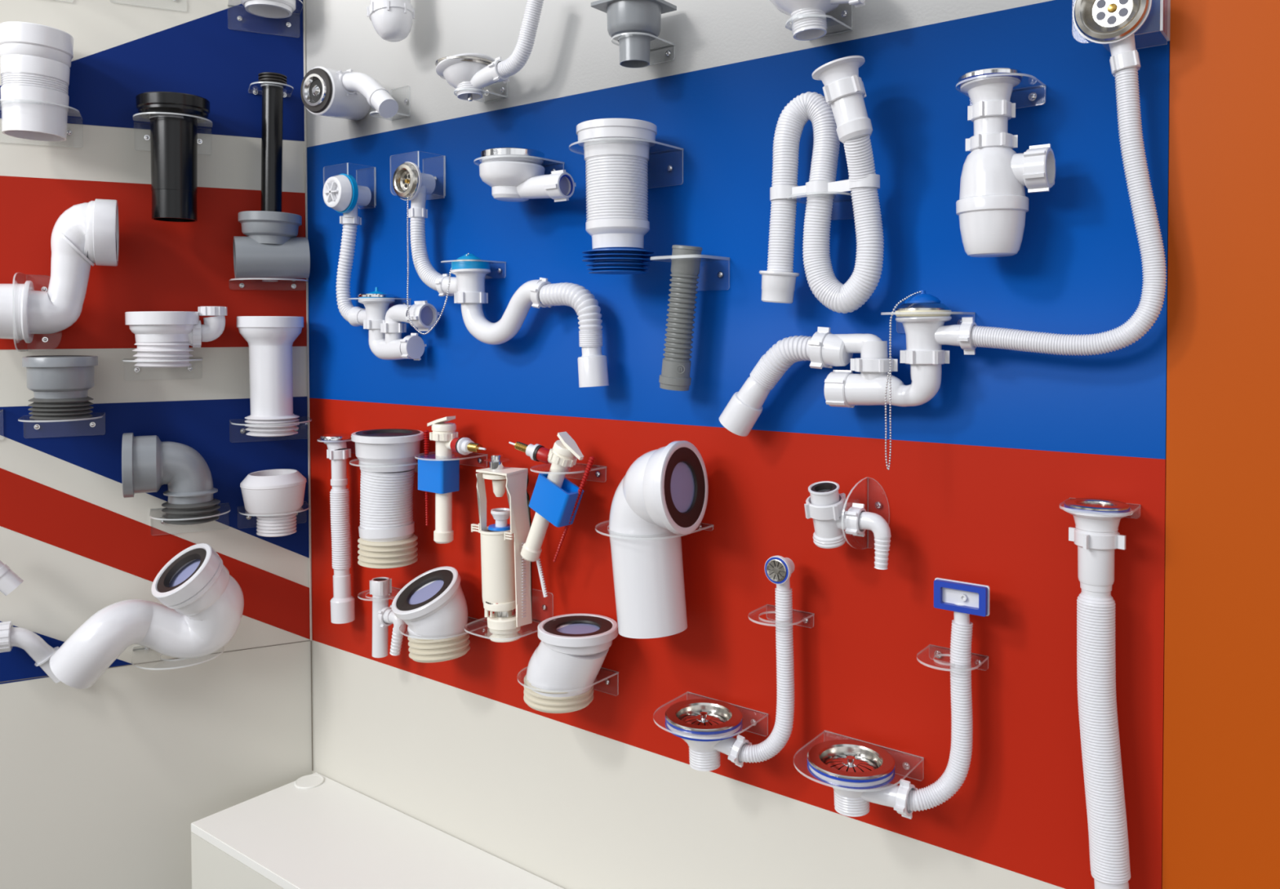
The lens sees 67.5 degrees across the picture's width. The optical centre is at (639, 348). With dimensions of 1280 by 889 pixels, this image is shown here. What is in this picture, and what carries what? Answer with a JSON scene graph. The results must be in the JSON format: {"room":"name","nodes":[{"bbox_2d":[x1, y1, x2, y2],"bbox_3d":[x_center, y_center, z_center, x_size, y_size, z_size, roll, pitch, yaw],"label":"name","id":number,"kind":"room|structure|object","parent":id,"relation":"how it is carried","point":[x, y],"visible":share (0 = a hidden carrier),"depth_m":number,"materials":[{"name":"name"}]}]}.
{"room":"hardware store","nodes":[
{"label":"hardware store","id":0,"kind":"room"},
{"bbox_2d":[0,0,312,888],"bbox_3d":[-1.991,0.014,1.805,2.606,3.000,0.041,-1,1,-26],"label":"wall","id":1,"kind":"structure","parent":0,"point":[104,784],"depth_m":2.20,"materials":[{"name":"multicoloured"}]},
{"bbox_2d":[0,560,23,595],"bbox_3d":[-1.351,0.465,2.004,0.102,0.111,0.044,-1,1,-26],"label":"drain pipe","id":2,"kind":"object","parent":1,"relation":"attached to","point":[10,580],"visible":1,"depth_m":2.00,"materials":[{"name":"white plastic"}]},
{"bbox_2d":[0,621,60,683],"bbox_3d":[-1.319,0.661,2.078,0.155,0.151,0.068,-1,2,-33],"label":"pipe","id":3,"kind":"object","parent":1,"relation":"attached to","point":[36,647],"visible":0.91,"depth_m":2.06,"materials":[{"name":"white plastic"}]},
{"bbox_2d":[34,646,60,683],"bbox_3d":[-1.287,0.697,2.104,0.074,0.077,0.055,-1,1,-20],"label":"socket","id":4,"kind":"object","parent":3,"relation":"attached to","point":[42,655],"depth_m":2.08,"materials":[{"name":"white plastic"}]},
{"bbox_2d":[12,272,62,351],"bbox_3d":[-1.273,-0.076,2.025,0.068,0.168,0.190,-1,1,-25],"label":"bracket","id":5,"kind":"object","parent":1,"relation":"attached to","point":[20,345],"visible":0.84,"depth_m":1.96,"materials":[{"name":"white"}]},
{"bbox_2d":[0,98,83,147],"bbox_3d":[-1.281,-0.477,2.027,0.164,0.064,0.165,-1,1,-26],"label":"bracket","id":6,"kind":"object","parent":1,"relation":"attached to","point":[68,131],"visible":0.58,"depth_m":1.97,"materials":[{"name":"clear"}]},
{"bbox_2d":[0,21,73,141],"bbox_3d":[-1.276,-0.560,2.026,0.136,0.224,0.137,1,2,37],"label":"connector","id":7,"kind":"object","parent":6,"relation":"on","point":[35,60],"visible":1,"depth_m":1.98,"materials":[{"name":"white plastic"}]},
{"bbox_2d":[0,198,119,342],"bbox_3d":[-1.263,-0.167,2.040,0.267,0.312,0.145,-1,1,-26],"label":"pipe","id":8,"kind":"object","parent":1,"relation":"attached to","point":[85,234],"visible":1,"depth_m":2.02,"materials":[{"name":"white plastic"}]},
{"bbox_2d":[0,280,34,342],"bbox_3d":[-1.335,-0.077,2.007,0.105,0.133,0.133,-1,1,-26],"label":"socket","id":9,"kind":"object","parent":8,"relation":"attached to","point":[26,290],"depth_m":1.98,"materials":[{"name":"white plastic"}]},
{"bbox_2d":[17,412,105,438],"bbox_3d":[-1.246,0.173,2.063,0.157,0.050,0.157,-1,1,-26],"label":"bracket","id":10,"kind":"object","parent":1,"relation":"attached to","point":[95,415],"visible":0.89,"depth_m":2.03,"materials":[{"name":"clear"}]},
{"bbox_2d":[22,355,97,419],"bbox_3d":[-1.245,0.083,2.059,0.140,0.135,0.140,1,2,37],"label":"connector","id":11,"kind":"object","parent":10,"relation":"on","point":[60,384],"visible":1,"depth_m":2.01,"materials":[{"name":"grey plastic"}]},
{"bbox_2d":[122,357,203,380],"bbox_3d":[-1.068,0.049,2.146,0.162,0.050,0.159,-1,1,-26],"label":"bracket","id":12,"kind":"object","parent":1,"relation":"attached to","point":[189,368],"visible":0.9,"depth_m":2.11,"materials":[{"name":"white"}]},
{"bbox_2d":[124,306,226,367],"bbox_3d":[-1.052,-0.027,2.162,0.151,0.136,0.196,1,2,37],"label":"connector","id":13,"kind":"object","parent":12,"relation":"on","point":[158,335],"visible":0.98,"depth_m":2.10,"materials":[{"name":"white plastic"}]},
{"bbox_2d":[133,111,212,155],"bbox_3d":[-1.046,-0.483,2.148,0.161,0.061,0.154,-1,1,-26],"label":"bracket","id":14,"kind":"object","parent":1,"relation":"attached to","point":[146,136],"visible":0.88,"depth_m":2.10,"materials":[{"name":"clear"}]},
{"bbox_2d":[135,91,209,222],"bbox_3d":[-1.046,-0.425,2.151,0.150,0.272,0.150,1,2,37],"label":"connector","id":15,"kind":"object","parent":14,"relation":"on","point":[173,140],"visible":0.92,"depth_m":2.11,"materials":[{"name":"black plastic"}]},
{"bbox_2d":[131,645,224,670],"bbox_3d":[-1.043,0.690,2.164,0.189,0.012,0.173,-1,1,-26],"label":"bracket","id":16,"kind":"object","parent":1,"relation":"attached to","point":[146,648],"visible":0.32,"depth_m":2.12,"materials":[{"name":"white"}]},
{"bbox_2d":[49,543,244,688],"bbox_3d":[-1.071,0.584,2.096,0.382,0.288,0.185,-1,1,-29],"label":"pipe","id":17,"kind":"object","parent":16,"relation":"on","point":[202,611],"visible":1,"depth_m":2.09,"materials":[{"name":"white plastic"}]},
{"bbox_2d":[149,502,230,535],"bbox_3d":[-1.020,0.402,2.175,0.166,0.061,0.162,-1,1,-26],"label":"bracket","id":18,"kind":"object","parent":1,"relation":"attached to","point":[161,519],"visible":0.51,"depth_m":2.12,"materials":[{"name":"clear"}]},
{"bbox_2d":[121,432,220,524],"bbox_3d":[-1.053,0.289,2.158,0.195,0.206,0.143,-1,1,-26],"label":"connector","id":19,"kind":"object","parent":18,"relation":"on","point":[148,463],"visible":0.99,"depth_m":2.12,"materials":[{"name":"grey plastic"}]},
{"bbox_2d":[227,0,302,37],"bbox_3d":[-0.869,-0.783,2.231,0.161,0.058,0.149,-1,1,-26],"label":"bracket","id":20,"kind":"object","parent":1,"relation":"attached to","point":[239,18],"visible":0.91,"depth_m":2.28,"materials":[{"name":"clear"}]},
{"bbox_2d":[240,0,295,17],"bbox_3d":[-0.867,-0.847,2.236,0.120,0.120,0.120,1,2,37],"label":"connector","id":21,"kind":"object","parent":20,"relation":"attached to","point":[264,8],"visible":1,"depth_m":2.25,"materials":[{"name":"white plastic"}]},
{"bbox_2d":[229,277,308,290],"bbox_3d":[-0.868,-0.151,2.248,0.172,0.022,0.142,-1,1,-26],"label":"bracket","id":22,"kind":"object","parent":1,"relation":"attached to","point":[252,279],"visible":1,"depth_m":2.23,"materials":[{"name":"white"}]},
{"bbox_2d":[233,210,310,278],"bbox_3d":[-0.870,-0.239,2.260,0.164,0.156,0.140,-1,1,-26],"label":"connector","id":23,"kind":"object","parent":22,"relation":"on","point":[272,248],"visible":0.99,"depth_m":2.22,"materials":[{"name":"grey plastic"}]},
{"bbox_2d":[229,416,311,442],"bbox_3d":[-0.864,0.198,2.251,0.178,0.054,0.155,-1,1,-26],"label":"bracket","id":24,"kind":"object","parent":1,"relation":"attached to","point":[302,419],"visible":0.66,"depth_m":2.22,"materials":[{"name":"clear"}]},
{"bbox_2d":[236,315,303,436],"bbox_3d":[-0.869,0.064,2.256,0.148,0.279,0.148,1,2,37],"label":"connector","id":25,"kind":"object","parent":24,"relation":"on","point":[270,340],"visible":0.94,"depth_m":2.21,"materials":[{"name":"white plastic"}]},
{"bbox_2d":[257,71,286,212],"bbox_3d":[-0.864,-0.476,2.258,0.063,0.334,0.063,1,2,37],"label":"pipe","id":26,"kind":"object","parent":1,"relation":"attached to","point":[272,122],"visible":0.87,"depth_m":2.24,"materials":[{"name":"black plastic"}]},
{"bbox_2d":[237,501,309,528],"bbox_3d":[-0.863,0.406,2.263,0.156,0.052,0.142,-1,1,-26],"label":"bracket","id":27,"kind":"object","parent":1,"relation":"attached to","point":[248,516],"visible":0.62,"depth_m":2.21,"materials":[{"name":"clear"}]},
{"bbox_2d":[240,468,306,537],"bbox_3d":[-0.867,0.366,2.267,0.147,0.148,0.147,1,2,37],"label":"connector","id":28,"kind":"object","parent":27,"relation":"attached to","point":[270,491],"visible":0.97,"depth_m":2.22,"materials":[{"name":"white plastic"}]},
{"bbox_2d":[302,0,311,640],"bbox_3d":[-0.817,-0.390,2.342,0.004,2.225,0.004,1,2,37],"label":"trim","id":29,"kind":"structure","parent":1,"relation":"attached to","point":[304,1],"depth_m":2.35,"materials":[{"name":"white"}]},
{"bbox_2d":[305,0,1279,888],"bbox_3d":[0.818,0.020,1.143,4.070,3.000,0.040,1,2,37],"label":"wall","id":30,"kind":"structure","parent":0,"point":[598,795],"depth_m":1.50,"materials":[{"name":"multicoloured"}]},
{"bbox_2d":[317,438,355,453],"bbox_3d":[-0.708,0.229,2.229,0.084,0.036,0.081,1,2,37],"label":"bracket","id":31,"kind":"object","parent":30,"relation":"attached to","point":[318,439],"visible":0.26,"depth_m":2.20,"materials":[{"name":"clear"}]},
{"bbox_2d":[320,433,355,623],"bbox_3d":[-0.703,0.417,2.230,0.081,0.432,0.068,1,2,37],"label":"flexible drain pipe","id":32,"kind":"object","parent":31,"relation":"attached to","point":[342,602],"visible":0.99,"depth_m":2.21,"materials":[{"name":"white plastic"}]},
{"bbox_2d":[330,568,355,623],"bbox_3d":[-0.691,0.570,2.225,0.055,0.127,0.054,1,2,37],"label":"socket","id":33,"kind":"object","parent":32,"relation":"attached to","point":[342,602],"depth_m":2.21,"materials":[{"name":"white plastic"}]},
{"bbox_2d":[323,162,376,208],"bbox_3d":[-0.661,-0.367,2.181,0.091,0.092,0.076,1,2,37],"label":"bracket","id":34,"kind":"object","parent":30,"relation":"attached to","point":[375,188],"visible":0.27,"depth_m":2.18,"materials":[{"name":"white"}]},
{"bbox_2d":[322,173,439,359],"bbox_3d":[-0.577,-0.181,2.098,0.309,0.414,0.103,1,2,37],"label":"bathtub drain siphon","id":35,"kind":"object","parent":34,"relation":"attached to","point":[342,193],"visible":0.99,"depth_m":2.10,"materials":[{"name":"white plastic"}]},
{"bbox_2d":[358,299,395,319],"bbox_3d":[-0.583,-0.083,2.121,0.079,0.054,0.078,1,2,37],"label":"cup","id":36,"kind":"object","parent":35,"relation":"on","point":[375,309],"depth_m":2.10,"materials":[{"name":"white plastic"}]},
{"bbox_2d":[385,304,411,323],"bbox_3d":[-0.517,-0.074,2.071,0.086,0.043,0.040,1,2,37],"label":"outlet","id":37,"kind":"object","parent":35,"relation":"attached to","point":[397,313],"depth_m":2.06,"materials":[{"name":"white plastic"}]},
{"bbox_2d":[357,586,400,600],"bbox_3d":[-0.576,0.557,2.125,0.090,0.028,0.099,1,2,37],"label":"bracket","id":38,"kind":"object","parent":30,"relation":"attached to","point":[389,594],"visible":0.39,"depth_m":2.10,"materials":[{"name":"clear"}]},
{"bbox_2d":[369,577,406,657],"bbox_3d":[-0.548,0.593,2.092,0.100,0.170,0.044,1,2,37],"label":"connector","id":39,"kind":"object","parent":38,"relation":"attached to","point":[383,615],"visible":0.96,"depth_m":2.09,"materials":[{"name":"white plastic"}]},
{"bbox_2d":[349,458,417,472],"bbox_3d":[-0.537,0.257,2.050,0.160,0.035,0.161,1,2,37],"label":"bracket","id":40,"kind":"object","parent":30,"relation":"attached to","point":[408,463],"visible":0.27,"depth_m":1.99,"materials":[{"name":"clear"}]},
{"bbox_2d":[351,428,423,568],"bbox_3d":[-0.538,0.319,2.049,0.150,0.280,0.150,1,2,37],"label":"connector","id":41,"kind":"object","parent":40,"relation":"attached to","point":[387,540],"visible":0.98,"depth_m":2.00,"materials":[{"name":"white plastic"}]},
{"bbox_2d":[369,85,410,120],"bbox_3d":[-0.553,-0.543,2.095,0.064,0.069,0.076,1,2,37],"label":"bracket","id":42,"kind":"object","parent":30,"relation":"attached to","point":[406,100],"visible":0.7,"depth_m":2.11,"materials":[{"name":"clear"}]},
{"bbox_2d":[300,66,398,119],"bbox_3d":[-0.613,-0.556,2.114,0.281,0.135,0.152,1,2,37],"label":"trap","id":43,"kind":"object","parent":42,"relation":"attached to","point":[348,94],"visible":1,"depth_m":2.10,"materials":[{"name":"white plastic"}]},
{"bbox_2d":[342,71,398,118],"bbox_3d":[-0.599,-0.549,2.082,0.220,0.122,0.049,1,2,43],"label":"outlet","id":44,"kind":"object","parent":43,"relation":"attached to","point":[354,84],"depth_m":2.06,"materials":[{"name":"white plastic"}]},
{"bbox_2d":[366,0,414,41],"bbox_3d":[-0.524,-0.754,2.015,0.093,0.210,0.094,-1,1,-30],"label":"trap","id":45,"kind":"object","parent":30,"relation":"attached to","point":[392,20],"visible":1,"depth_m":1.99,"materials":[{"name":"white plastic"}]},
{"bbox_2d":[390,151,445,199],"bbox_3d":[-0.474,-0.366,2.041,0.092,0.090,0.073,1,2,37],"label":"bracket","id":46,"kind":"object","parent":30,"relation":"attached to","point":[444,160],"visible":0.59,"depth_m":2.04,"materials":[{"name":"clear"}]},
{"bbox_2d":[392,161,608,387],"bbox_3d":[-0.283,-0.159,1.883,0.548,0.456,0.083,1,2,37],"label":"bathtub drain siphon","id":47,"kind":"object","parent":46,"relation":"attached to","point":[468,287],"visible":0.98,"depth_m":1.89,"materials":[{"name":"white plastic"}]},
{"bbox_2d":[450,268,490,292],"bbox_3d":[-0.341,-0.135,1.930,0.080,0.048,0.080,1,2,37],"label":"cup","id":48,"kind":"object","parent":47,"relation":"on","point":[466,280],"depth_m":1.91,"materials":[{"name":"white plastic"}]},
{"bbox_2d":[577,346,608,387],"bbox_3d":[-0.085,0.031,1.740,0.058,0.080,0.054,1,2,37],"label":"socket","id":49,"kind":"object","parent":47,"relation":"attached to","point":[593,371],"depth_m":1.72,"materials":[{"name":"white plastic"}]},
{"bbox_2d":[399,616,492,639],"bbox_3d":[-0.413,0.587,1.967,0.156,0.035,0.156,1,2,37],"label":"bracket","id":50,"kind":"object","parent":30,"relation":"attached to","point":[482,628],"visible":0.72,"depth_m":1.91,"materials":[{"name":"clear"}]},
{"bbox_2d":[391,566,470,662],"bbox_3d":[-0.430,0.544,1.960,0.151,0.177,0.151,1,2,37],"label":"connector","id":51,"kind":"object","parent":50,"relation":"attached to","point":[433,604],"visible":0.94,"depth_m":1.92,"materials":[{"name":"white plastic"}]},
{"bbox_2d":[414,451,487,467],"bbox_3d":[-0.401,0.233,1.971,0.124,0.028,0.121,1,2,37],"label":"bracket","id":52,"kind":"object","parent":30,"relation":"attached to","point":[479,460],"visible":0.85,"depth_m":1.95,"materials":[{"name":"clear"}]},
{"bbox_2d":[417,415,485,543],"bbox_3d":[-0.373,0.270,1.952,0.198,0.262,0.058,1,2,37],"label":"valve","id":53,"kind":"object","parent":52,"relation":"on","point":[442,477],"visible":0.98,"depth_m":1.96,"materials":[{"name":"white plastic"}]},
{"bbox_2d":[435,0,544,101],"bbox_3d":[-0.283,-0.581,1.843,0.270,0.187,0.119,1,2,37],"label":"sink drain","id":54,"kind":"object","parent":30,"relation":"attached to","point":[464,70],"visible":0.96,"depth_m":1.83,"materials":[{"name":"white plastic"}]},
{"bbox_2d":[464,588,553,639],"bbox_3d":[-0.265,0.513,1.868,0.140,0.064,0.134,1,2,37],"label":"bracket","id":55,"kind":"object","parent":30,"relation":"attached to","point":[544,606],"visible":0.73,"depth_m":1.83,"materials":[{"name":"clear"}]},
{"bbox_2d":[471,453,547,642],"bbox_3d":[-0.254,0.387,1.858,0.164,0.358,0.070,1,2,37],"label":"valve","id":56,"kind":"object","parent":55,"relation":"on","point":[506,576],"visible":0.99,"depth_m":1.85,"materials":[{"name":"white plastic"}]},
{"bbox_2d":[490,507,510,527],"bbox_3d":[-0.271,0.332,1.869,0.041,0.033,0.041,1,2,37],"label":"cup","id":57,"kind":"object","parent":56,"relation":"on","point":[500,515],"depth_m":1.86,"materials":[{"name":"white plastic"}]},
{"bbox_2d":[473,155,564,171],"bbox_3d":[-0.246,-0.343,1.829,0.148,0.029,0.138,1,2,37],"label":"bracket","id":58,"kind":"object","parent":30,"relation":"attached to","point":[491,156],"visible":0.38,"depth_m":1.78,"materials":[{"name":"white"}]},
{"bbox_2d":[479,146,576,201],"bbox_3d":[-0.214,-0.324,1.810,0.200,0.105,0.125,1,2,37],"label":"trap","id":59,"kind":"object","parent":58,"relation":"attached to","point":[510,179],"visible":0.99,"depth_m":1.78,"materials":[{"name":"white plastic"}]},
{"bbox_2d":[516,173,551,199],"bbox_3d":[-0.192,-0.300,1.794,0.109,0.045,0.044,1,2,37],"label":"outlet","id":60,"kind":"object","parent":59,"relation":"attached to","point":[529,186],"depth_m":1.78,"materials":[{"name":"white plastic"}]},
{"bbox_2d":[517,666,618,696],"bbox_3d":[-0.148,0.625,1.769,0.156,0.046,0.154,1,2,37],"label":"bracket","id":61,"kind":"object","parent":30,"relation":"attached to","point":[606,681],"visible":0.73,"depth_m":1.74,"materials":[{"name":"clear"}]},
{"bbox_2d":[523,613,617,713],"bbox_3d":[-0.128,0.577,1.751,0.186,0.149,0.146,1,2,37],"label":"connector","id":62,"kind":"object","parent":61,"relation":"attached to","point":[572,650],"visible":0.98,"depth_m":1.71,"materials":[{"name":"white plastic"}]},
{"bbox_2d":[529,462,606,482],"bbox_3d":[-0.144,0.236,1.778,0.116,0.030,0.119,1,2,37],"label":"bracket","id":63,"kind":"object","parent":30,"relation":"attached to","point":[597,473],"visible":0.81,"depth_m":1.77,"materials":[{"name":"clear"}]},
{"bbox_2d":[508,431,595,562],"bbox_3d":[-0.163,0.279,1.780,0.193,0.250,0.052,1,2,37],"label":"valve","id":64,"kind":"object","parent":63,"relation":"on","point":[555,500],"visible":1,"depth_m":1.76,"materials":[{"name":"white plastic"}]},
{"bbox_2d":[568,137,683,188],"bbox_3d":[-0.040,-0.317,1.657,0.166,0.063,0.164,1,2,37],"label":"bracket","id":65,"kind":"object","parent":30,"relation":"attached to","point":[669,168],"visible":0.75,"depth_m":1.61,"materials":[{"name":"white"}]},
{"bbox_2d":[576,118,657,274],"bbox_3d":[-0.040,-0.257,1.657,0.139,0.254,0.139,1,2,37],"label":"connector","id":66,"kind":"object","parent":65,"relation":"attached to","point":[617,223],"visible":1,"depth_m":1.61,"materials":[{"name":"white plastic"}]},
{"bbox_2d":[611,31,675,65],"bbox_3d":[-0.001,-0.519,1.659,0.078,0.028,0.106,1,2,37],"label":"bracket","id":67,"kind":"object","parent":30,"relation":"attached to","point":[668,53],"visible":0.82,"depth_m":1.64,"materials":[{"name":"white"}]},
{"bbox_2d":[591,0,676,67],"bbox_3d":[-0.010,-0.540,1.646,0.108,0.102,0.108,1,2,37],"label":"floor drain","id":68,"kind":"object","parent":67,"relation":"on","point":[623,15],"visible":0.99,"depth_m":1.62,"materials":[{"name":"grey plastic"}]},
{"bbox_2d":[595,520,713,539],"bbox_3d":[0.009,0.310,1.633,0.170,0.012,0.168,1,2,37],"label":"bracket","id":69,"kind":"object","parent":30,"relation":"attached to","point":[700,527],"visible":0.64,"depth_m":1.57,"materials":[{"name":"clear"}]},
{"bbox_2d":[608,440,708,638],"bbox_3d":[0.018,0.317,1.612,0.162,0.332,0.152,1,2,37],"label":"connector","id":70,"kind":"object","parent":69,"relation":"attached to","point":[665,490],"visible":1,"depth_m":1.57,"materials":[{"name":"white plastic"}]},
{"bbox_2d":[650,254,729,290],"bbox_3d":[0.080,-0.126,1.611,0.104,0.055,0.100,1,2,37],"label":"bracket","id":71,"kind":"object","parent":30,"relation":"attached to","point":[703,258],"visible":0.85,"depth_m":1.59,"materials":[{"name":"clear"}]},
{"bbox_2d":[658,244,702,391],"bbox_3d":[0.068,-0.051,1.615,0.078,0.246,0.054,1,2,37],"label":"hose","id":72,"kind":"object","parent":71,"relation":"attached to","point":[676,363],"visible":1,"depth_m":1.60,"materials":[{"name":"grey plastic"}]},
{"bbox_2d":[653,691,768,739],"bbox_3d":[0.103,0.627,1.580,0.162,0.038,0.152,1,2,37],"label":"bracket","id":73,"kind":"object","parent":30,"relation":"attached to","point":[753,722],"visible":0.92,"depth_m":1.57,"materials":[{"name":"clear"}]},
{"bbox_2d":[665,555,794,771],"bbox_3d":[0.142,0.506,1.550,0.221,0.365,0.127,1,2,37],"label":"sink drain","id":74,"kind":"object","parent":73,"relation":"attached to","point":[697,717],"visible":0.97,"depth_m":1.52,"materials":[{"name":"white plastic"}]},
{"bbox_2d":[766,559,786,582],"bbox_3d":[0.212,0.346,1.493,0.035,0.035,0.003,1,2,37],"label":"grille","id":75,"kind":"object","parent":74,"relation":"attached to","point":[775,568],"depth_m":1.49,"materials":[{"name":"silver"}]},
{"bbox_2d":[748,604,814,628],"bbox_3d":[0.218,0.438,1.526,0.086,0.024,0.092,1,2,37],"label":"bracket","id":76,"kind":"object","parent":30,"relation":"attached to","point":[805,620],"visible":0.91,"depth_m":1.52,"materials":[{"name":"clear"}]},
{"bbox_2d":[785,4,852,35],"bbox_3d":[0.264,-0.516,1.454,0.075,0.053,0.112,1,2,37],"label":"bracket","id":77,"kind":"object","parent":30,"relation":"attached to","point":[844,13],"visible":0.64,"depth_m":1.43,"materials":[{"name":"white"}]},
{"bbox_2d":[769,0,865,40],"bbox_3d":[0.253,-0.511,1.439,0.150,0.084,0.150,0,1,-8],"label":"sink drain","id":78,"kind":"object","parent":77,"relation":"attached to","point":[804,28],"visible":0.92,"depth_m":1.42,"materials":[{"name":"white plastic"}]},
{"bbox_2d":[759,55,884,313],"bbox_3d":[0.261,-0.235,1.439,0.198,0.366,0.105,1,2,44],"label":"flexible siphon trap","id":79,"kind":"object","parent":30,"relation":"attached to","point":[841,115],"visible":0.99,"depth_m":1.44,"materials":[{"name":"white"}]},
{"bbox_2d":[759,270,799,303],"bbox_3d":[0.217,-0.096,1.495,0.063,0.052,0.063,1,2,37],"label":"socket","id":80,"kind":"object","parent":79,"relation":"attached to","point":[777,286],"depth_m":1.47,"materials":[{"name":"white plastic"}]},
{"bbox_2d":[793,730,924,791],"bbox_3d":[0.311,0.630,1.416,0.162,0.036,0.161,1,2,37],"label":"bracket","id":81,"kind":"object","parent":30,"relation":"attached to","point":[905,765],"visible":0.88,"depth_m":1.41,"materials":[{"name":"clear"}]},
{"bbox_2d":[807,577,990,819],"bbox_3d":[0.361,0.504,1.373,0.252,0.353,0.127,1,2,37],"label":"sink drain","id":82,"kind":"object","parent":81,"relation":"attached to","point":[844,763],"visible":0.98,"depth_m":1.35,"materials":[{"name":"white plastic"}]},
{"bbox_2d":[841,476,889,549],"bbox_3d":[0.338,0.254,1.431,0.038,0.109,0.090,1,2,37],"label":"bracket","id":83,"kind":"object","parent":30,"relation":"attached to","point":[877,504],"visible":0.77,"depth_m":1.46,"materials":[{"name":"clear"}]},
{"bbox_2d":[804,480,891,569],"bbox_3d":[0.310,0.262,1.427,0.128,0.119,0.069,1,2,37],"label":"pipe fitting","id":84,"kind":"object","parent":83,"relation":"attached to","point":[824,504],"visible":0.98,"depth_m":1.42,"materials":[{"name":"white plastic"}]},
{"bbox_2d":[916,644,988,671],"bbox_3d":[0.439,0.451,1.362,0.086,0.021,0.087,1,2,37],"label":"bracket","id":85,"kind":"object","parent":30,"relation":"attached to","point":[978,662],"visible":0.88,"depth_m":1.36,"materials":[{"name":"clear"}]},
{"bbox_2d":[955,72,1045,108],"bbox_3d":[0.482,-0.346,1.297,0.102,0.027,0.105,1,2,37],"label":"bracket","id":86,"kind":"object","parent":30,"relation":"attached to","point":[1032,96],"visible":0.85,"depth_m":1.28,"materials":[{"name":"clear"}]},
{"bbox_2d":[955,67,1055,257],"bbox_3d":[0.488,-0.247,1.288,0.122,0.244,0.093,1,2,37],"label":"trap","id":87,"kind":"object","parent":86,"relation":"attached to","point":[992,206],"visible":0.98,"depth_m":1.27,"materials":[{"name":"white plastic"}]},
{"bbox_2d":[955,194,1029,257],"bbox_3d":[0.477,-0.164,1.299,0.093,0.078,0.093,1,2,37],"label":"cup","id":88,"kind":"object","parent":87,"relation":"on","point":[992,225],"depth_m":1.27,"materials":[{"name":"white plastic"}]},
{"bbox_2d":[1010,152,1025,186],"bbox_3d":[0.506,-0.238,1.275,0.054,0.045,0.044,1,2,37],"label":"outlet","id":89,"kind":"object","parent":87,"relation":"attached to","point":[1017,160],"depth_m":1.26,"materials":[{"name":"white plastic"}]},
{"bbox_2d":[1059,497,1140,518],"bbox_3d":[0.592,0.213,1.240,0.086,0.018,0.085,1,2,37],"label":"bracket","id":90,"kind":"object","parent":30,"relation":"attached to","point":[1063,502],"visible":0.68,"depth_m":1.21,"materials":[{"name":"clear"}]},
{"bbox_2d":[1062,497,1131,888],"bbox_3d":[0.593,0.478,1.244,0.082,0.556,0.078,1,2,37],"label":"flexible drain pipe","id":91,"kind":"object","parent":90,"relation":"attached to","point":[1096,537],"visible":1,"depth_m":1.22,"materials":[{"name":"white plastic"}]},
{"bbox_2d":[1062,505,1131,534],"bbox_3d":[0.591,0.223,1.239,0.080,0.032,0.080,1,2,37],"label":"cup","id":92,"kind":"object","parent":91,"relation":"on","point":[1086,523],"depth_m":1.22,"materials":[{"name":"white plastic"}]},
{"bbox_2d":[1071,0,1170,51],"bbox_3d":[0.615,-0.438,1.224,0.104,0.102,0.056,1,2,37],"label":"bracket","id":93,"kind":"object","parent":30,"relation":"attached to","point":[1167,37],"visible":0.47,"depth_m":1.22,"materials":[{"name":"clear"}]},
{"bbox_2d":[719,0,1166,470],"bbox_3d":[0.390,-0.151,1.373,0.644,0.647,0.082,1,2,35],"label":"bathtub drain siphon","id":94,"kind":"object","parent":93,"relation":"attached to","point":[1113,23],"visible":1,"depth_m":1.32,"materials":[{"name":"white plastic"}]},
{"bbox_2d":[719,376,770,436],"bbox_3d":[0.171,0.091,1.548,0.090,0.102,0.055,1,2,37],"label":"socket","id":95,"kind":"object","parent":94,"relation":"attached to","point":[744,407],"depth_m":1.53,"materials":[{"name":"white plastic"}]},
{"bbox_2d":[821,333,853,366],"bbox_3d":[0.295,0.002,1.451,0.048,0.051,0.049,1,2,37],"label":"socket","id":96,"kind":"object","parent":94,"relation":"attached to","point":[837,349],"depth_m":1.43,"materials":[{"name":"white plastic"}]},
{"bbox_2d":[834,333,882,353],"bbox_3d":[0.325,-0.005,1.429,0.090,0.034,0.038,1,2,37],"label":"pipe","id":97,"kind":"object","parent":94,"relation":"attached to","point":[857,343],"depth_m":1.42,"materials":[{"name":"white plastic"}]},
{"bbox_2d":[894,310,951,316],"bbox_3d":[0.404,-0.050,1.367,0.078,0.009,0.078,1,2,37],"label":"washer","id":98,"kind":"object","parent":94,"relation":"in","point":[899,315],"depth_m":1.34,"materials":[{"name":"beige"}]},
{"bbox_2d":[895,315,951,350],"bbox_3d":[0.405,-0.021,1.367,0.077,0.049,0.077,1,2,37],"label":"cup","id":99,"kind":"object","parent":94,"relation":"on","point":[922,332],"depth_m":1.34,"materials":[{"name":"white plastic"}]},
{"bbox_3d":[-1.222,1.568,0.193,10.000,0.040,8.000,1,2,37],"label":"floor","id":100,"kind":"structure","parent":0,"visible":0},
{"bbox_2d":[191,772,563,888],"bbox_3d":[-0.040,1.288,1.602,2.164,0.450,0.312,1,2,37],"label":"plinth","id":101,"kind":"object","parent":100,"relation":"on","point":[331,834],"visible":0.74,"depth_m":2.04,"materials":[{"name":"white"}]},
{"bbox_2d":[294,774,324,789],"bbox_3d":[-0.799,1.047,2.314,0.068,0.004,0.068,1,2,37],"label":"cable grommet","id":102,"kind":"object","parent":101,"relation":"on","point":[309,781],"visible":1,"depth_m":2.31,"materials":[{"name":"white plastic"}]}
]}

